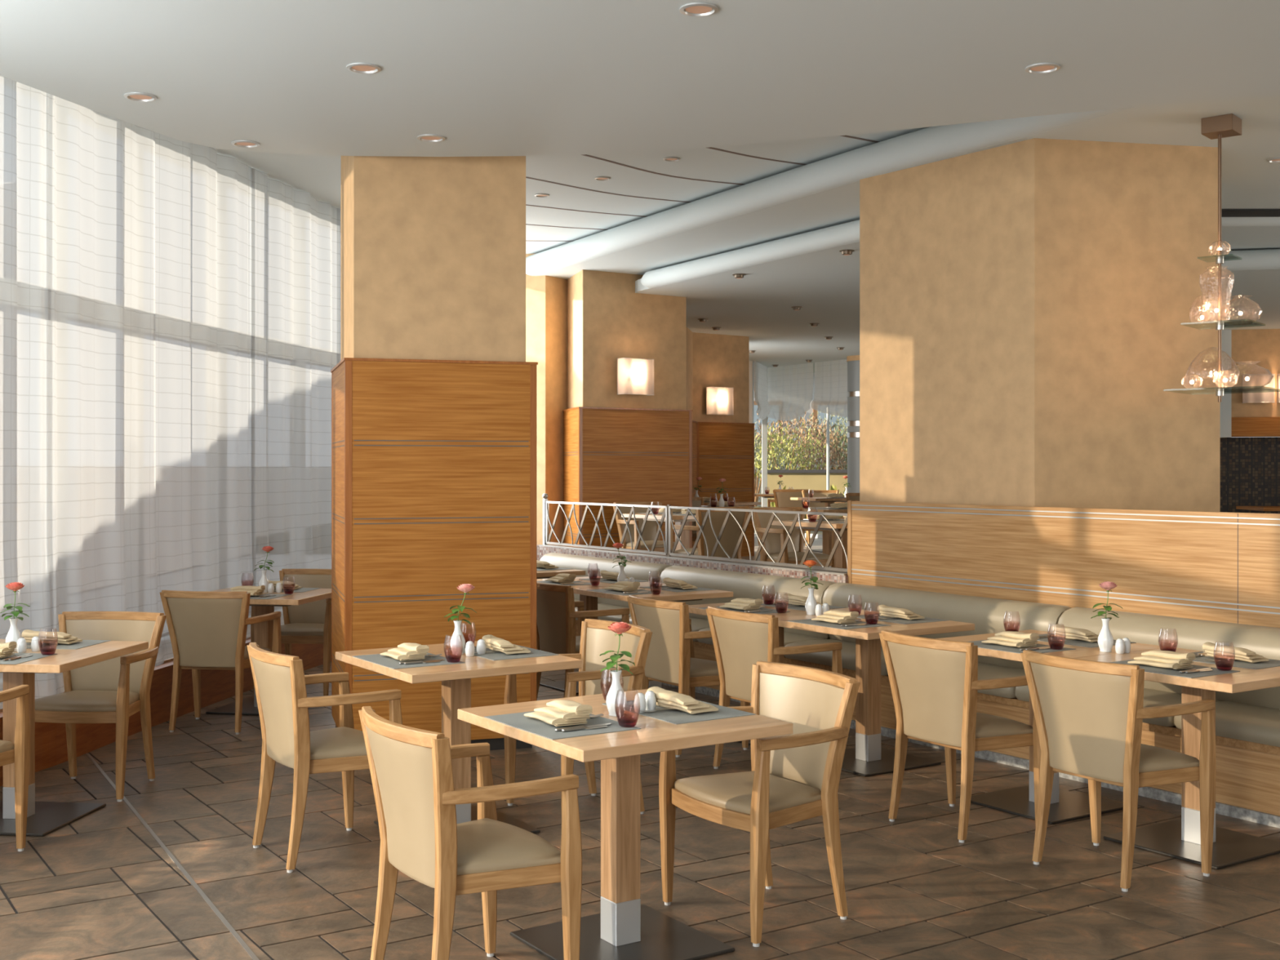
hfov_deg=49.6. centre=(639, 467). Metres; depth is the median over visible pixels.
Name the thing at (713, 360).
wall pillar
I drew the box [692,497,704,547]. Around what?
armchair
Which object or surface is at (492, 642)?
napkin
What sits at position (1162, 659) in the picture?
napkin
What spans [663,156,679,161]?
recessed light
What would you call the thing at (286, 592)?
tumbler
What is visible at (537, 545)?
wall
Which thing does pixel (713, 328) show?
recessed light
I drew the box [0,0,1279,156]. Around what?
ceiling
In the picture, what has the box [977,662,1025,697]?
seat cushion
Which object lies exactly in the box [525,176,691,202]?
trim
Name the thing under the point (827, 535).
pedestal table
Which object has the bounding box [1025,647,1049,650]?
butter knife
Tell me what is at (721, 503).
bud vase
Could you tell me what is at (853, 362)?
steel column
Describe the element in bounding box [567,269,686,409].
wall pillar
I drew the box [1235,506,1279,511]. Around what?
trim
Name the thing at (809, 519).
tumbler
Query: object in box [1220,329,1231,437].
wall
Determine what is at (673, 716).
placemat
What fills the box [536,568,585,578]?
pedestal table
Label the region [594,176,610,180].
recessed light
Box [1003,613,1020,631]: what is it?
tumbler
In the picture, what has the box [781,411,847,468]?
shrub
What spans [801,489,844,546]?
armchair
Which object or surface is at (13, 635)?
bud vase
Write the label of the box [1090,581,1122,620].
rose
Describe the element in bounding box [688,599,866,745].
pedestal table
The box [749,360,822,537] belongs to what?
window
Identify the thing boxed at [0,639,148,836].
pedestal table
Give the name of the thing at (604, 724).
table knife
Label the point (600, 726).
butter knife
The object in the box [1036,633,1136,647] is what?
placemat
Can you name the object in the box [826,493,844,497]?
napkin
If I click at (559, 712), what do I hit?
napkin
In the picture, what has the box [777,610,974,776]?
pedestal table
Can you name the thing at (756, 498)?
shrub
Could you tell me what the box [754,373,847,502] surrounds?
house
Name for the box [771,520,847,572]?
pedestal table
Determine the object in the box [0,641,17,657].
napkin
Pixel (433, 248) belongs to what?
wall pillar
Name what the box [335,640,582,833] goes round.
pedestal table
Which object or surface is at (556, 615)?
armchair
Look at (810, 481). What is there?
wall
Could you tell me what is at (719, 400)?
wall sconce
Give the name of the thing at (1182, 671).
table knife
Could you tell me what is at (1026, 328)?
wall pillar
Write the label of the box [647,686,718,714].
napkin
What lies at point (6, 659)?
table knife
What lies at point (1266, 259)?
trim
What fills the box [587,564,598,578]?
tumbler
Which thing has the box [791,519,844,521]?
placemat
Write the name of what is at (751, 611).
butter knife
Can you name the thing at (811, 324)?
recessed light
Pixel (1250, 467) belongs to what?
wall niche
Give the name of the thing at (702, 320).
recessed light
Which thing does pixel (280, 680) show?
armchair
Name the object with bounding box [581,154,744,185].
trim
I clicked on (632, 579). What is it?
pepper shaker
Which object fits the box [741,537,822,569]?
floor
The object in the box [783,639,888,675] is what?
seat cushion
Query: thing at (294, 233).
sheer curtain
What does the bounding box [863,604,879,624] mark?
tumbler
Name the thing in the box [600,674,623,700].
tumbler
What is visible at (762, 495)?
pedestal table
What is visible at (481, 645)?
pepper shaker
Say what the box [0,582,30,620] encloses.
rose
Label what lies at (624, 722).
tumbler
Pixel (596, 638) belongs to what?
armchair
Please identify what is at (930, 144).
ceiling beam
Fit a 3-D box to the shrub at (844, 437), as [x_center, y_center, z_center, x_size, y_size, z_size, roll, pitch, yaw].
[5.589,0.077,37.537,2.409,2.499,1.505,0,0,0]
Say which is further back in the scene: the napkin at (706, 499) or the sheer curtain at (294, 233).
the napkin at (706, 499)
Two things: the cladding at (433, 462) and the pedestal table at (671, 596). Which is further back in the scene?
the pedestal table at (671, 596)
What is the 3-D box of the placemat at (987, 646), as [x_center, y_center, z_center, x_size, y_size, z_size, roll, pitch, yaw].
[1.738,0.834,6.458,0.325,0.002,0.460,0,0,-33]
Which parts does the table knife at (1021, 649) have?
handle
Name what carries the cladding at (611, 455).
attached to the wall pillar at (607, 322)
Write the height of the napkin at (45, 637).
0.065 m
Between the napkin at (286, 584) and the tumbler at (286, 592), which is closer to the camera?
the tumbler at (286, 592)
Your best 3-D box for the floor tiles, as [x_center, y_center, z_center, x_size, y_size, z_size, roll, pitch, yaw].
[-1.204,1.602,6.014,7.779,0.004,15.364,0,0,-33]
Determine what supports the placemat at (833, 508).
on the pedestal table at (827, 535)
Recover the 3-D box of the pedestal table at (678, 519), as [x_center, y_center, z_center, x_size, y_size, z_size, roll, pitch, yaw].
[0.396,0.817,12.966,0.845,0.764,0.800,0,0,-33]
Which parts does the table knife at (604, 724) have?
handle, blade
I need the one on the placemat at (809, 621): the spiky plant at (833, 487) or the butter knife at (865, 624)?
the butter knife at (865, 624)
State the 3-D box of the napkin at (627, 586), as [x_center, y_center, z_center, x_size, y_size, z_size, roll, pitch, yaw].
[-0.118,0.796,9.336,0.147,0.065,0.230,0,0,-35]
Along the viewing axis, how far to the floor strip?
5.44 m
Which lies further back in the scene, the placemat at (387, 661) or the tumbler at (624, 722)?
the placemat at (387, 661)
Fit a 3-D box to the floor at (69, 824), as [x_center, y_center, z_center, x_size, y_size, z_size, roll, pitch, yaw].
[3.400,1.662,10.500,16.000,0.116,29.000,0,0,0]
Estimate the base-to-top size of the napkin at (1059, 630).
0.065 m
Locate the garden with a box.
[754,505,822,534]
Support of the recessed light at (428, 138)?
in the ceiling at (489, 77)
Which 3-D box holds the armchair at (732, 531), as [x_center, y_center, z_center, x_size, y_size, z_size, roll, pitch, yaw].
[0.620,0.771,12.264,0.626,0.857,0.527,0,0,-33]
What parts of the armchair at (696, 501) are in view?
seat frame, seat, backrest, rail, leg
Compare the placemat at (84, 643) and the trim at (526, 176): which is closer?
the placemat at (84, 643)
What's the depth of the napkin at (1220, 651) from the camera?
5.93 m
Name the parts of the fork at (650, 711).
handle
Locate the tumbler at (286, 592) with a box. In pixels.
[282,581,295,594]
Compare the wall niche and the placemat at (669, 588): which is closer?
the placemat at (669, 588)
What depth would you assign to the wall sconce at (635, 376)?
13.93 m
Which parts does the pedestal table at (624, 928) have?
plate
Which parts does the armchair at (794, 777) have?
leg, armrest, seat frame, seat, leg, leg, backrest, armrest, rail, leg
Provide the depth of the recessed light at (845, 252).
11.33 m
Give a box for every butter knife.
[8,654,32,660]
[404,660,439,664]
[561,725,607,732]
[626,591,647,593]
[747,610,771,612]
[844,623,869,626]
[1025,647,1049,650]
[1185,669,1212,673]
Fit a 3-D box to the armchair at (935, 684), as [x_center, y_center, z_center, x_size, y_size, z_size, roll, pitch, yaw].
[1.425,1.171,6.199,0.527,0.857,0.626,0,0,-33]
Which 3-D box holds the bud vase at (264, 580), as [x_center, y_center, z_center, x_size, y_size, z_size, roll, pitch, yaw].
[-2.513,0.760,9.250,0.070,0.150,0.070,0,0,0]
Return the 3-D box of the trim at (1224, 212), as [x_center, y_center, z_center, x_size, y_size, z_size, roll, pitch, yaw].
[7.700,-1.962,10.610,7.207,0.013,0.270,0,0,1]
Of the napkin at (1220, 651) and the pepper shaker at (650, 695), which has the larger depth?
the napkin at (1220, 651)
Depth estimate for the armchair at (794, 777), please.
4.89 m
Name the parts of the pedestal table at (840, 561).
mounting frame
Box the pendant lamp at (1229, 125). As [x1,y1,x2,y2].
[1167,113,1279,402]
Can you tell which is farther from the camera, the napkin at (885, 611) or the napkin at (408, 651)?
the napkin at (885, 611)
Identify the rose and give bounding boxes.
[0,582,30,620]
[253,546,274,571]
[444,583,476,624]
[599,622,635,675]
[612,542,631,568]
[693,476,702,491]
[715,478,727,494]
[777,475,782,484]
[800,560,822,589]
[842,475,851,488]
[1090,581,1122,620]
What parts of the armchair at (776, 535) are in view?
leg, armrest, rail, backrest, leg, seat, seat frame, leg, armrest, leg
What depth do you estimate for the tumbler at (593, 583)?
9.76 m
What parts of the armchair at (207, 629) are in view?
leg, leg, rail, backrest, seat frame, leg, seat, armrest, leg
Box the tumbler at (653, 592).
[649,576,662,594]
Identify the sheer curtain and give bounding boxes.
[0,75,56,709]
[48,93,253,693]
[251,168,337,625]
[337,208,341,364]
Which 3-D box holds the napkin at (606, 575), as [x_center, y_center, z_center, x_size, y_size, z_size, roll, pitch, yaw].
[-0.179,0.796,10.223,0.147,0.065,0.230,0,0,-36]
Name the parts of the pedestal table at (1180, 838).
plate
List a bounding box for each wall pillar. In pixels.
[341,155,525,361]
[525,253,567,545]
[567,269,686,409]
[686,327,749,422]
[859,137,1220,511]
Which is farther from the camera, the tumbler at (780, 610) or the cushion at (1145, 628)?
the tumbler at (780, 610)
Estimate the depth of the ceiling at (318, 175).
10.45 m
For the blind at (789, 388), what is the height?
0.960 m
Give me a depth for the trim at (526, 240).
13.45 m
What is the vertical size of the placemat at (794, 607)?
0.002 m
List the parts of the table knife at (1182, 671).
handle, blade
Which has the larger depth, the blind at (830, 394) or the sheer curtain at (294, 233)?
the blind at (830, 394)
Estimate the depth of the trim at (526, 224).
12.67 m
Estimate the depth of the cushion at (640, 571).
11.48 m
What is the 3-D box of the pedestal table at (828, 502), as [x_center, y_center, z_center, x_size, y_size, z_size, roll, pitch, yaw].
[2.720,0.817,19.900,0.845,0.764,0.800,0,0,-20]
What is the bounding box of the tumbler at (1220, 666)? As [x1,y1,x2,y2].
[1213,641,1235,671]
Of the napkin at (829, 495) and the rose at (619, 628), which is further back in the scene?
the napkin at (829, 495)
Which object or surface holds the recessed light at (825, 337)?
in the ceiling at (824, 282)
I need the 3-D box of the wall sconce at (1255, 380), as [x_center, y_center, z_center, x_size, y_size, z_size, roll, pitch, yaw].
[7.923,-1.010,17.734,0.365,0.366,0.137,0,0,14]
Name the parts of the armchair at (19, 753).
seat frame, seat, armrest, leg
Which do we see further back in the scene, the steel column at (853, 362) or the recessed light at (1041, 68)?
the steel column at (853, 362)
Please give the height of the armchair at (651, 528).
0.857 m
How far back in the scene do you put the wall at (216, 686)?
8.64 m
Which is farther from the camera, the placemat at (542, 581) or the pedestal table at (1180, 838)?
the placemat at (542, 581)
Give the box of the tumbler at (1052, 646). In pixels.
[1047,624,1066,649]
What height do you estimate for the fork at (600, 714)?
0.008 m
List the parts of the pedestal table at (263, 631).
plate, mounting frame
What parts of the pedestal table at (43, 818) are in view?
mounting frame, plate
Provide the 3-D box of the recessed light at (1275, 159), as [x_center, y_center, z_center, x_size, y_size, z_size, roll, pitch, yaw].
[4.076,-1.990,8.851,0.120,0.059,0.120,0,0,0]
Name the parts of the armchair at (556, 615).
leg, backrest, rail, leg, seat, armrest, leg, armrest, leg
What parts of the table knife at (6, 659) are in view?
handle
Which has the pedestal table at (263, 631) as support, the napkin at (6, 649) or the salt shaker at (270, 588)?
the salt shaker at (270, 588)
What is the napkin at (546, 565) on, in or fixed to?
on the placemat at (537, 568)
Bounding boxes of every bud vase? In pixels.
[4,617,22,652]
[258,569,269,592]
[449,620,465,654]
[605,670,626,716]
[617,565,626,582]
[693,490,698,497]
[718,493,724,506]
[804,587,817,614]
[844,487,848,497]
[1097,617,1113,652]
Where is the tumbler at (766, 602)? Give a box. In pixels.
[761,595,773,604]
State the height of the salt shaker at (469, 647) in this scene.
0.067 m
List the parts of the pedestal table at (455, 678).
plate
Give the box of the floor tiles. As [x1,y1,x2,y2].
[0,661,1279,959]
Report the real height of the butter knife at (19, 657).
0.007 m
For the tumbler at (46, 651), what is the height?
0.115 m
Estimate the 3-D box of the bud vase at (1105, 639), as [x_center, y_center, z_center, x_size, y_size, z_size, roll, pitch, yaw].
[2.111,0.760,6.276,0.070,0.150,0.070,0,0,0]
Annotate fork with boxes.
[588,713,603,717]
[636,708,678,712]
[1050,639,1078,641]
[1204,658,1237,662]
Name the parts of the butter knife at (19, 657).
handle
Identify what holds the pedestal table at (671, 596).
on the floor tiles
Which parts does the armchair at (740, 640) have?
leg, seat frame, backrest, rail, leg, armrest, leg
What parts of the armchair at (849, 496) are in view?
leg, rail, backrest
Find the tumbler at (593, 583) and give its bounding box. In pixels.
[589,571,600,585]
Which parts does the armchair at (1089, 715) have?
leg, backrest, rail, leg, seat frame, leg, seat, armrest, leg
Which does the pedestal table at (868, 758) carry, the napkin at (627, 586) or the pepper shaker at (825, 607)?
the pepper shaker at (825, 607)
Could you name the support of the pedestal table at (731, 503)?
on the floor at (817, 544)
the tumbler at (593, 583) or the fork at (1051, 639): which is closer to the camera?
the fork at (1051, 639)
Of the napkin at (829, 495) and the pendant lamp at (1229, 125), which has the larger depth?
the napkin at (829, 495)
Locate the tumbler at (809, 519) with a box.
[808,506,816,521]
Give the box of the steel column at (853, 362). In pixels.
[846,355,859,493]
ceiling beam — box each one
[525,106,1131,275]
[640,219,859,288]
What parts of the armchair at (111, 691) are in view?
leg, seat, seat frame, backrest, rail, leg, armrest, leg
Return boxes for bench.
[539,552,1279,828]
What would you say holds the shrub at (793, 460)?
on the garden
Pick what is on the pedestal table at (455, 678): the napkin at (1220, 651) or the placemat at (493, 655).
the placemat at (493, 655)
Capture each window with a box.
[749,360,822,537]
[752,362,754,423]
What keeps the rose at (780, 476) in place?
in the bud vase
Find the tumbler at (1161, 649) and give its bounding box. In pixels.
[1158,632,1177,652]
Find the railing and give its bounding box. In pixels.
[538,493,847,575]
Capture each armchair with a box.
[0,684,30,851]
[35,611,166,801]
[160,590,281,734]
[246,642,402,872]
[250,568,331,696]
[358,706,582,959]
[503,618,652,813]
[536,582,629,700]
[613,502,675,553]
[626,595,750,756]
[658,661,860,946]
[671,506,750,562]
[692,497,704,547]
[706,606,842,768]
[751,506,834,568]
[768,488,808,543]
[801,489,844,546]
[845,493,859,502]
[879,630,1040,842]
[1020,649,1216,891]
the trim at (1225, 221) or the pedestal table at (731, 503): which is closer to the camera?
the trim at (1225, 221)
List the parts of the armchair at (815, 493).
leg, leg, rail, backrest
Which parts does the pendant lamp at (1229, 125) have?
lamp shade, lamp shade, lamp shade, rod, lamp shade, lamp shade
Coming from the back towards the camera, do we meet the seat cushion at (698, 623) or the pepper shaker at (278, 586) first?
the seat cushion at (698, 623)
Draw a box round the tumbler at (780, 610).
[774,604,788,613]
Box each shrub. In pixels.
[754,411,839,458]
[754,418,826,483]
[754,422,789,506]
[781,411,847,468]
[781,424,847,469]
[802,424,847,469]
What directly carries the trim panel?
attached to the wall at (1251, 347)
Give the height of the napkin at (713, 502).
0.065 m
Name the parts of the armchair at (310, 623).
leg, leg, seat frame, seat, rail, backrest, leg, armrest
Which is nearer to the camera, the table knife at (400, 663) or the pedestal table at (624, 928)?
the pedestal table at (624, 928)
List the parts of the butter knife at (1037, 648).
handle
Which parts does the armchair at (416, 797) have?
leg, backrest, rail, leg, armrest, leg, seat frame, seat, armrest, leg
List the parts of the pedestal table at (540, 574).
mounting frame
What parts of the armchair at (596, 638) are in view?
leg, leg, armrest, leg, armrest, backrest, rail, leg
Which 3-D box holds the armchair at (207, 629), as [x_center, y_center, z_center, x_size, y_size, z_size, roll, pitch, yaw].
[-2.594,1.171,8.540,0.626,0.857,0.527,0,0,9]
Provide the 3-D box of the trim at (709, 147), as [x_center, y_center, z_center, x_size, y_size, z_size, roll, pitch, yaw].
[0.773,-2.199,9.736,1.753,0.004,0.096,0,0,-36]
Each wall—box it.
[0,638,331,786]
[536,544,538,560]
[538,500,1279,627]
[767,472,847,506]
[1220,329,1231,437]
[1231,328,1279,417]
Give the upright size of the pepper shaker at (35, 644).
0.067 m
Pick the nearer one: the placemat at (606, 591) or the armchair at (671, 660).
the armchair at (671, 660)
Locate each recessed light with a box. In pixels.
[124,92,157,102]
[231,140,259,147]
[346,62,381,73]
[417,133,444,142]
[534,193,549,197]
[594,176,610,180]
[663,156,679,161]
[679,2,718,16]
[697,318,707,322]
[711,327,720,330]
[732,273,746,278]
[791,306,802,310]
[809,323,819,326]
[824,336,833,339]
[839,249,854,255]
[1025,62,1060,73]
[1266,157,1279,162]
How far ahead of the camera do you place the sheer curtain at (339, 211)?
11.70 m
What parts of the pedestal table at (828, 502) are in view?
plate, mounting frame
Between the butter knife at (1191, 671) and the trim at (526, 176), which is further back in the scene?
the trim at (526, 176)
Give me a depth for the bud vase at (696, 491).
17.23 m
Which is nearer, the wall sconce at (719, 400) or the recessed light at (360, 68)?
the recessed light at (360, 68)
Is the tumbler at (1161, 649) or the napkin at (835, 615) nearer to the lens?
the tumbler at (1161, 649)
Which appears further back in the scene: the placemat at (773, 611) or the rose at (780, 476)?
the rose at (780, 476)
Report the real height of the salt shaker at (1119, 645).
0.067 m
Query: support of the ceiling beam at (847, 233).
attached to the ceiling at (824, 282)
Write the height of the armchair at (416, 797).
0.857 m
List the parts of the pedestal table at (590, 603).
plate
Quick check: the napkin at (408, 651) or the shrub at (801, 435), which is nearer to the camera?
the napkin at (408, 651)
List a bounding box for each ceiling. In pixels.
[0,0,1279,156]
[213,126,929,253]
[535,96,1279,279]
[635,241,1279,373]
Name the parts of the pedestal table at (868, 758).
plate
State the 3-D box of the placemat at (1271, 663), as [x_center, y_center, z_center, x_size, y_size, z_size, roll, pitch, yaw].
[2.555,0.834,6.003,0.325,0.002,0.460,0,0,-33]
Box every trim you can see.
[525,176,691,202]
[525,204,646,217]
[525,223,607,230]
[525,240,573,241]
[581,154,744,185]
[707,146,807,164]
[840,135,879,142]
[1221,208,1279,217]
[1221,217,1279,226]
[1221,248,1279,270]
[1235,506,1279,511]
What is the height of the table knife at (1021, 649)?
0.007 m
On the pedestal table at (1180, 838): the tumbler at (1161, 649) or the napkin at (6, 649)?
the tumbler at (1161, 649)
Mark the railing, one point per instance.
(669, 550)
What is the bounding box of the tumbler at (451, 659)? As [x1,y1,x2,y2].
[443,646,461,662]
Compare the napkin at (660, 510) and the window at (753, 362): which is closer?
the napkin at (660, 510)
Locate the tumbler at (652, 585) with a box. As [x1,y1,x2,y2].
[648,572,660,587]
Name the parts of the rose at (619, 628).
stem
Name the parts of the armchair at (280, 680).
leg, backrest, rail, leg, armrest, seat frame, seat, leg, armrest, leg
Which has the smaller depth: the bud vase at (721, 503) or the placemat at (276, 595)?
the placemat at (276, 595)
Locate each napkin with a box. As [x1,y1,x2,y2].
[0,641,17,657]
[21,629,82,644]
[230,585,266,595]
[267,580,302,589]
[379,642,429,660]
[481,635,530,654]
[524,699,592,726]
[536,560,558,568]
[545,573,576,582]
[599,570,630,580]
[604,581,639,591]
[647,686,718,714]
[657,507,682,512]
[662,577,697,589]
[680,508,695,514]
[698,496,711,501]
[707,500,729,506]
[720,598,762,610]
[782,593,822,605]
[809,515,840,519]
[811,609,859,623]
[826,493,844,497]
[830,502,847,508]
[876,604,924,619]
[981,631,1039,647]
[1050,624,1098,642]
[1127,650,1195,669]
[1201,642,1269,662]
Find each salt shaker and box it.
[16,637,26,653]
[267,582,274,593]
[465,640,475,656]
[633,692,646,712]
[815,604,822,616]
[1115,638,1124,653]
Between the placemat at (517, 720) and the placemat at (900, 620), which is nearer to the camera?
the placemat at (517, 720)
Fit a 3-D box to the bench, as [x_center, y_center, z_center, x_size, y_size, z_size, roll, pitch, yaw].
[2.343,1.181,7.342,0.582,0.838,12.500,0,0,-33]
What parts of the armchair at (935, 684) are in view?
leg, backrest, rail, leg, leg, seat frame, armrest, seat, leg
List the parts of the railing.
post, post, sill rail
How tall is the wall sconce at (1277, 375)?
0.366 m
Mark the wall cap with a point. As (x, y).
(768, 470)
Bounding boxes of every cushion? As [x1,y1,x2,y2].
[539,552,671,607]
[574,603,631,622]
[629,616,710,641]
[659,564,835,639]
[696,627,826,656]
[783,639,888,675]
[822,582,1071,669]
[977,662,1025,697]
[1014,684,1218,726]
[1057,607,1279,709]
[1173,701,1279,746]
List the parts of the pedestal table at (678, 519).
mounting frame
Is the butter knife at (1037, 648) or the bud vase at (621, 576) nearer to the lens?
the butter knife at (1037, 648)
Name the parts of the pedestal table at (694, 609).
plate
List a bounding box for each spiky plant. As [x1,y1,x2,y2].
[770,485,806,519]
[829,484,845,516]
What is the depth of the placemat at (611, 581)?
10.17 m
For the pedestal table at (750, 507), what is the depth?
15.11 m
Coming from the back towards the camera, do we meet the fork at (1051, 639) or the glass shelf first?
the glass shelf
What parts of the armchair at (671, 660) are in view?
leg, backrest, rail, leg, seat frame, leg, armrest, seat, leg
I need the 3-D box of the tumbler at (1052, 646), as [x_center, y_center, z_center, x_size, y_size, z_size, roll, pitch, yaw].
[1.909,0.775,6.345,0.083,0.115,0.083,0,0,0]
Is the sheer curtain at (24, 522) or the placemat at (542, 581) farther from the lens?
the placemat at (542, 581)
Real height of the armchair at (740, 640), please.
0.857 m
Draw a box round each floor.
[0,666,1279,959]
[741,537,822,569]
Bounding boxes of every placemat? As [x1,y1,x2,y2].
[0,653,56,664]
[3,640,111,649]
[249,593,291,599]
[274,587,321,592]
[353,652,464,669]
[448,644,558,660]
[484,711,640,739]
[536,567,571,570]
[536,580,591,586]
[578,578,646,583]
[589,588,662,595]
[601,699,755,724]
[638,512,681,514]
[640,585,716,591]
[692,506,738,506]
[700,606,790,613]
[760,601,846,610]
[787,618,888,629]
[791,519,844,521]
[823,507,847,509]
[857,613,947,624]
[968,639,1075,653]
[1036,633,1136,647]
[1107,659,1239,678]
[1191,651,1279,669]
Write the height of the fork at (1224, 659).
0.008 m
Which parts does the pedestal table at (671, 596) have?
mounting frame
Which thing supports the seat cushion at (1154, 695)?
on the bench
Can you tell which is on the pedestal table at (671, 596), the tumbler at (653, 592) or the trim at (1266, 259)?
the tumbler at (653, 592)
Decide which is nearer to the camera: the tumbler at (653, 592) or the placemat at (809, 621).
the placemat at (809, 621)
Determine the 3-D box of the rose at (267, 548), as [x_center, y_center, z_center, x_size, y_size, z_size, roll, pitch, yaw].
[-2.502,0.630,9.246,0.126,0.209,0.117,0,0,-29]
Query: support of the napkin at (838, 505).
on the placemat at (833, 508)
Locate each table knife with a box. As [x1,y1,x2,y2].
[2,653,30,661]
[399,659,444,664]
[554,722,611,731]
[840,622,866,626]
[1019,645,1049,650]
[1178,667,1210,672]
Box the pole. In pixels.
[826,413,829,489]
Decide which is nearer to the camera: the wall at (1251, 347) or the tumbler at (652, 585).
the tumbler at (652, 585)
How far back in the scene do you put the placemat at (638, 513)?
13.15 m
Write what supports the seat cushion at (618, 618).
on the bench
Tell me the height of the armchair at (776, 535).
0.857 m
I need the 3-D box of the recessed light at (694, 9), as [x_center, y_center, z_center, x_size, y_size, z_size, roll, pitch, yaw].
[0.219,-1.730,5.160,0.144,0.059,0.144,0,0,0]
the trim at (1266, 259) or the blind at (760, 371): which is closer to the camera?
the trim at (1266, 259)
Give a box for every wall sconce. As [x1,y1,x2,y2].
[617,357,653,395]
[706,386,733,415]
[1242,373,1275,403]
[1276,373,1279,403]
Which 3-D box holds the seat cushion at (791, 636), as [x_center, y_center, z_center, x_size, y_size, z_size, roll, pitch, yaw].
[0.834,1.184,9.512,0.442,0.100,0.959,0,0,-33]
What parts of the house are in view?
pane, pane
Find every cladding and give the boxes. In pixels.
[330,357,537,750]
[562,406,693,555]
[692,420,755,556]
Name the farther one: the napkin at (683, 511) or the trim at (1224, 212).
the napkin at (683, 511)
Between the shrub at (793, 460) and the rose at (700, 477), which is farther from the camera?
the shrub at (793, 460)
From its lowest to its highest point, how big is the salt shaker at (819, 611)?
0.067 m
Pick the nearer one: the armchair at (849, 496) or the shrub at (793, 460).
the armchair at (849, 496)
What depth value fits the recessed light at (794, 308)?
15.31 m
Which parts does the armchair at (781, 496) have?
leg, backrest, rail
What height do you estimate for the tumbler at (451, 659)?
0.115 m
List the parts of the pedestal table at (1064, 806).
plate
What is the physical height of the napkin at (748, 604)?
0.065 m
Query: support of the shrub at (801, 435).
on the garden
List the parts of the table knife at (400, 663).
handle, blade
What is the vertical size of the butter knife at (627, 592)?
0.007 m
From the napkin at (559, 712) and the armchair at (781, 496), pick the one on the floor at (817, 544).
the armchair at (781, 496)
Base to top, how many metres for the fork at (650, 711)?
0.008 m
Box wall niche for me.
[1220,436,1279,513]
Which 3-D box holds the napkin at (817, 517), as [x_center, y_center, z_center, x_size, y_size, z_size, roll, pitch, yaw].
[1.526,0.396,11.403,0.230,0.065,0.147,0,0,-29]
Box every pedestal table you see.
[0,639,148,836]
[205,586,331,715]
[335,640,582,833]
[457,688,792,959]
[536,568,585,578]
[536,575,663,694]
[573,583,733,701]
[621,513,696,550]
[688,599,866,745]
[703,501,761,506]
[731,505,769,561]
[754,493,773,497]
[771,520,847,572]
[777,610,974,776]
[790,497,846,552]
[804,506,847,570]
[934,629,1169,824]
[1074,647,1279,869]
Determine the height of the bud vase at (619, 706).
0.150 m
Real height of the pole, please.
2.450 m
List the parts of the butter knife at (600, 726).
handle, blade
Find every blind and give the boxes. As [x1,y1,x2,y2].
[753,360,770,419]
[767,363,813,420]
[811,359,847,417]
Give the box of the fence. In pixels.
[754,459,847,506]
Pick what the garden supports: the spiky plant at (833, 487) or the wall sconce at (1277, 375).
the spiky plant at (833, 487)
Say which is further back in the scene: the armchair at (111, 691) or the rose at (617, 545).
the rose at (617, 545)
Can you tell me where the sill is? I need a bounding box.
[0,636,250,711]
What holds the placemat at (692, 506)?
on the pedestal table at (750, 507)
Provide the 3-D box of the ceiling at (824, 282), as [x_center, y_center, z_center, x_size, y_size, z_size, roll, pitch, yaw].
[5.150,-1.840,17.475,12.300,0.120,17.050,0,0,0]
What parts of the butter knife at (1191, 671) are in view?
handle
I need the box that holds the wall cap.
[760,469,847,472]
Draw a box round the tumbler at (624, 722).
[614,691,640,727]
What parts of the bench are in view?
bench rail, kick plate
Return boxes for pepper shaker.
[31,636,40,651]
[275,582,282,592]
[476,639,485,653]
[629,577,635,582]
[644,690,656,710]
[822,603,829,614]
[1122,637,1130,653]
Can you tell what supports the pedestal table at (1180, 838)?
on the floor tiles
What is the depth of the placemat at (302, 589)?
9.43 m
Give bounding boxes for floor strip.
[85,753,258,959]
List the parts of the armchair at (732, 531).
armrest, seat, leg, backrest, rail, leg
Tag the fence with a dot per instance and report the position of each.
(760, 497)
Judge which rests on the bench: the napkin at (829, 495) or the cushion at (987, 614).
the cushion at (987, 614)
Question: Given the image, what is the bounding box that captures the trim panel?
[1231,417,1279,437]
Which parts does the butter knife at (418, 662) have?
handle, blade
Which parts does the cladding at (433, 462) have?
skirting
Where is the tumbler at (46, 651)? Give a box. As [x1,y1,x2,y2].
[37,628,57,655]
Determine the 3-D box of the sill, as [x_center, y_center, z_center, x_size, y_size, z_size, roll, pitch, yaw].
[-3.151,1.248,6.885,1.135,0.015,17.845,0,0,6]
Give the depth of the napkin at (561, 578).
9.96 m
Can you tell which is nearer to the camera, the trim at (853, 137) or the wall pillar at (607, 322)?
the trim at (853, 137)
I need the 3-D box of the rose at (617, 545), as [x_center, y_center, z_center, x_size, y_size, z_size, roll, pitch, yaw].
[-0.127,0.630,9.679,0.126,0.209,0.117,0,0,31]
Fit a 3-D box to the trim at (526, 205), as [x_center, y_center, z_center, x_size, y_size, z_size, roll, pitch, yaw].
[-0.576,-2.199,11.802,1.977,0.004,0.086,0,0,-28]
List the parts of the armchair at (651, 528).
leg, armrest, rail, leg, backrest, seat frame, seat, leg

